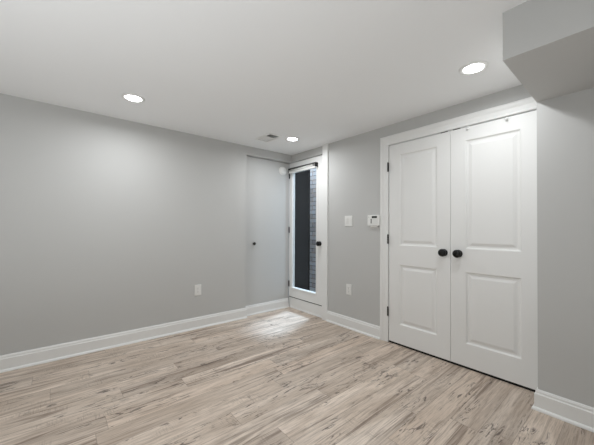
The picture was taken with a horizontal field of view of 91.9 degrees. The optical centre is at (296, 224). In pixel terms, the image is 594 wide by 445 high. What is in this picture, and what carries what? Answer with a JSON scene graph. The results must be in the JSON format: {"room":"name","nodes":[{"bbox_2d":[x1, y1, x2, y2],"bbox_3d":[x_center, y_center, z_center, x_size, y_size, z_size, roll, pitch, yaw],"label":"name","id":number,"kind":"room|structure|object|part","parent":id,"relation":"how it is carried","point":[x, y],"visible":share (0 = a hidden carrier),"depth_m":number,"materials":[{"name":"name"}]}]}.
{"room":"empty basement room","nodes":[
{"label":"empty basement room","id":0,"kind":"room"},
{"bbox_2d":[0,93,291,355],"bbox_3d":[-1.922,0.067,2.798,4.936,2.241,0.150,1,-1,-40],"label":"wall","id":1,"kind":"structure","parent":0,"point":[109,225],"depth_m":2.78,"materials":[{"name":"grey paint"}]},
{"bbox_2d":[0,308,246,372],"bbox_3d":[-2.151,1.117,2.483,3.905,0.130,0.029,1,-1,-40],"label":"baseboard","id":2,"kind":"structure","parent":1,"relation":"attached to","point":[18,360],"depth_m":2.77,"materials":[{"name":"white paint"}]},
{"bbox_2d":[194,284,200,295],"bbox_3d":[-1.150,0.754,3.334,0.078,0.124,0.009,1,-1,-40],"label":"power outlet","id":3,"kind":"object","parent":1,"relation":"attached to","point":[197,287],"visible":1,"depth_m":3.33,"materials":[{"name":"white plastic"}]},
{"bbox_2d":[246,156,288,315],"bbox_3d":[-0.414,0.144,4.039,0.752,2.130,0.070,1,-1,-40],"label":"door","id":4,"kind":"structure","parent":1,"relation":"in","point":[267,190],"depth_m":4.03,"materials":[{"name":"grey paint"}]},
{"bbox_3d":[-0.413,1.144,4.029,0.739,0.130,0.016,1,-1,-40],"label":"baseboard","id":5,"kind":"part","parent":4,"relation":"part of","materials":[{"name":"white paint"}]},
{"bbox_3d":[-0.405,1.200,4.017,0.739,0.019,0.013,1,-1,-40],"label":"shoe moulding","id":6,"kind":"part","parent":4,"relation":"part of","materials":[{"name":"white paint"}]},
{"bbox_2d":[279,166,286,174],"bbox_3d":[-0.201,-0.794,4.209,0.132,0.132,0.032,1,-1,-40],"label":"detector","id":7,"kind":"object","parent":4,"relation":"attached to","point":[282,170],"visible":1,"depth_m":4.19,"materials":[{"name":"white plastic"}]},
{"bbox_2d":[0,0,527,154],"bbox_3d":[-0.488,-1.141,1.102,4.936,0.150,4.605,1,-1,-40],"label":"ceiling","id":8,"kind":"structure","parent":0,"point":[319,73],"depth_m":1.85,"materials":[{"name":"white paint"}]},
{"bbox_2d":[121,93,144,102],"bbox_3d":[-1.360,-1.052,2.389,0.172,0.008,0.172,1,-1,-40],"label":"recessed light","id":9,"kind":"object","parent":8,"relation":"in","point":[130,97],"visible":1,"depth_m":2.38,"materials":[{"name":"white plastic"}]},
{"bbox_2d":[255,133,282,142],"bbox_3d":[-0.338,-1.087,3.418,0.195,0.108,0.314,1,-1,-40],"label":"ceiling vent","id":10,"kind":"object","parent":8,"relation":"in","point":[268,137],"visible":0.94,"depth_m":3.42,"materials":[{"name":"white plastic"}]},
{"bbox_2d":[285,137,298,140],"bbox_3d":[-0.055,-1.033,3.462,0.172,0.008,0.172,1,-1,-40],"label":"recessed light","id":11,"kind":"object","parent":8,"relation":"in","point":[287,138],"visible":1,"depth_m":3.45,"materials":[{"name":"white plastic"}]},
{"bbox_2d":[459,61,488,74],"bbox_3d":[1.179,-1.044,1.918,0.172,0.008,0.172,1,-1,-40],"label":"recessed light","id":12,"kind":"object","parent":8,"relation":"in","point":[475,67],"visible":1,"depth_m":1.91,"materials":[{"name":"white plastic"}]},
{"bbox_2d":[503,0,593,101],"bbox_3d":[1.758,-0.935,1.107,0.722,0.239,1.436,1,-1,-40],"label":"soffit","id":13,"kind":"structure","parent":8,"relation":"attached to","point":[548,45],"depth_m":1.37,"materials":[{"name":"grey paint"}]},
{"bbox_2d":[0,307,593,444],"bbox_3d":[-0.501,1.225,1.075,4.936,0.100,4.605,1,-1,-40],"label":"floor","id":14,"kind":"structure","parent":0,"point":[285,376],"depth_m":1.99,"materials":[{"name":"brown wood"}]},
{"bbox_2d":[292,85,534,325],"bbox_3d":[0.861,0.086,3.198,0.150,2.241,2.936,1,-1,-40],"label":"wall","id":15,"kind":"structure","parent":0,"point":[354,162],"depth_m":3.27,"materials":[{"name":"grey paint"}]},
{"bbox_2d":[288,162,317,173],"bbox_3d":[0.076,-0.794,4.030,0.054,0.076,0.576,1,-1,-40],"label":"roller shade","id":16,"kind":"object","parent":15,"relation":"attached to","point":[309,166],"visible":1,"depth_m":3.99,"materials":[{"name":"white fabric"}]},
{"bbox_3d":[0.073,-0.828,4.028,0.038,0.008,0.563,1,-1,-40],"label":"head rail","id":17,"kind":"part","parent":16,"relation":"part of","materials":[{"name":"grey plastic"}]},
{"bbox_2d":[288,155,321,305],"bbox_3d":[0.112,0.074,4.006,0.097,1.980,0.731,1,-1,-40],"label":"door","id":18,"kind":"structure","parent":15,"relation":"in","point":[312,297],"depth_m":3.94,"materials":[{"name":"white paint"}]},
{"bbox_2d":[289,297,321,317],"bbox_3d":[0.157,1.139,4.035,0.135,0.147,0.738,1,-1,-40],"label":"trim","id":19,"kind":"structure","parent":15,"relation":"attached to","point":[313,309],"depth_m":3.98,"materials":[{"name":"white paint"}]},
{"bbox_3d":[0.120,1.202,3.983,0.013,0.019,0.708,1,-1,-40],"label":"shoe moulding","id":20,"kind":"part","parent":19,"relation":"part of","materials":[{"name":"white paint"}]},
{"bbox_2d":[322,144,328,320],"bbox_3d":[0.382,0.089,3.688,0.078,2.241,0.093,1,-1,-40],"label":"trim","id":21,"kind":"structure","parent":15,"relation":"attached to","point":[325,148],"depth_m":3.66,"materials":[{"name":"white paint"}]},
{"bbox_2d":[345,216,352,225],"bbox_3d":[0.606,-0.048,3.380,0.012,0.122,0.116,1,-1,-40],"label":"light switch","id":22,"kind":"object","parent":15,"relation":"attached to","point":[348,219],"visible":1,"depth_m":3.37,"materials":[{"name":"white plastic"}]},
{"bbox_2d":[346,284,351,294],"bbox_3d":[0.607,0.755,3.367,0.009,0.124,0.078,1,-1,-40],"label":"power outlet","id":23,"kind":"object","parent":15,"relation":"attached to","point":[348,286],"visible":1,"depth_m":3.36,"materials":[{"name":"white plastic"}]},
{"bbox_2d":[326,311,379,339],"bbox_3d":[0.626,1.142,3.322,0.029,0.130,0.771,1,-1,-40],"label":"baseboard","id":24,"kind":"structure","parent":15,"relation":"attached to","point":[362,327],"depth_m":3.28,"materials":[{"name":"white paint"}]},
{"bbox_3d":[0.619,1.197,3.316,0.013,0.019,0.771,1,-1,-40],"label":"shoe moulding","id":25,"kind":"part","parent":24,"relation":"part of","materials":[{"name":"white paint"}]},
{"bbox_2d":[368,215,379,227],"bbox_3d":[0.829,-0.041,3.098,0.030,0.136,0.150,1,-1,-40],"label":"alarm keypad","id":26,"kind":"object","parent":15,"relation":"attached to","point":[373,220],"visible":1,"depth_m":3.08,"materials":[{"name":"white plastic"}]},
{"bbox_2d":[387,131,450,362],"bbox_3d":[1.131,0.187,2.737,0.091,2.030,0.616,1,-1,-40],"label":"door","id":27,"kind":"structure","parent":15,"relation":"in","point":[419,237],"depth_m":2.71,"materials":[{"name":"white paint"}]},
{"bbox_3d":[1.282,0.244,2.529,0.056,0.068,0.068,1,-1,-40],"label":"knob","id":28,"kind":"part","parent":27,"relation":"part of","materials":[{"name":"black metal"}]},
{"bbox_2d":[380,97,536,341],"bbox_3d":[1.309,0.138,2.529,0.018,2.126,1.333,1,-1,-40],"label":"trim","id":29,"kind":"structure","parent":15,"relation":"attached to","point":[527,104],"depth_m":2.96,"materials":[{"name":"white paint"}]},
{"bbox_2d":[389,109,536,145],"bbox_3d":[1.399,0.180,2.549,0.154,2.044,1.252,1,-1,-40],"label":"trim","id":30,"kind":"structure","parent":15,"relation":"attached to","point":[535,109],"depth_m":2.36,"materials":[{"name":"white paint"}]},
{"bbox_2d":[450,110,537,391],"bbox_3d":[1.527,0.184,2.263,0.091,2.030,0.612,1,-1,-40],"label":"door","id":31,"kind":"structure","parent":15,"relation":"in","point":[494,306],"depth_m":2.25,"materials":[{"name":"white paint"}]},
{"bbox_3d":[1.359,0.243,2.436,0.056,0.068,0.068,1,-1,-40],"label":"knob","id":32,"kind":"part","parent":31,"relation":"part of","materials":[{"name":"black metal"}]},
{"bbox_2d":[537,87,593,407],"bbox_3d":[2.223,0.072,1.389,0.377,2.241,1.586,1,-1,-40],"label":"wall","id":33,"kind":"structure","parent":0,"point":[565,123],"depth_m":1.77,"materials":[{"name":"grey paint"}]},
{"bbox_2d":[531,387,593,432],"bbox_3d":[2.083,1.127,1.382,0.236,0.130,1.465,1,-1,-40],"label":"baseboard","id":34,"kind":"structure","parent":33,"relation":"attached to","point":[580,415],"depth_m":1.75,"materials":[{"name":"white paint"}]},
{"bbox_3d":[2.083,1.183,1.382,0.236,0.019,1.465,1,-1,-40],"label":"shoe moulding","id":35,"kind":"part","parent":34,"relation":"part of","materials":[{"name":"white paint"}]},
{"label":"outside","id":36,"kind":"structure","parent":0,"visible":0},
{"bbox_3d":[-0.185,1.313,5.962,1.814,0.120,5.594,1,-1,-40],"label":"ground","id":37,"kind":"structure","parent":36,"visible":0},
{"bbox_2d":[295,170,309,290],"bbox_3d":[-0.373,0.106,5.471,0.032,2.280,1.800,1,-1,-40],"label":"privacy screen","id":38,"kind":"object","parent":37,"relation":"on","point":[302,179],"visible":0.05,"depth_m":4.89,"materials":[{"name":"black"}]},
{"bbox_3d":[0.196,0.101,4.790,0.032,2.280,0.025,1,-1,-40],"label":"post","id":39,"kind":"part","parent":38,"relation":"part of","materials":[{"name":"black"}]},
{"bbox_2d":[310,168,315,288],"bbox_3d":[0.060,-0.029,6.172,0.200,2.570,5.600,1,-1,-40],"label":"wall","id":40,"kind":"structure","parent":37,"relation":"on","point":[312,171],"depth_m":5.71,"materials":[{"name":"grey brick"}]}
]}

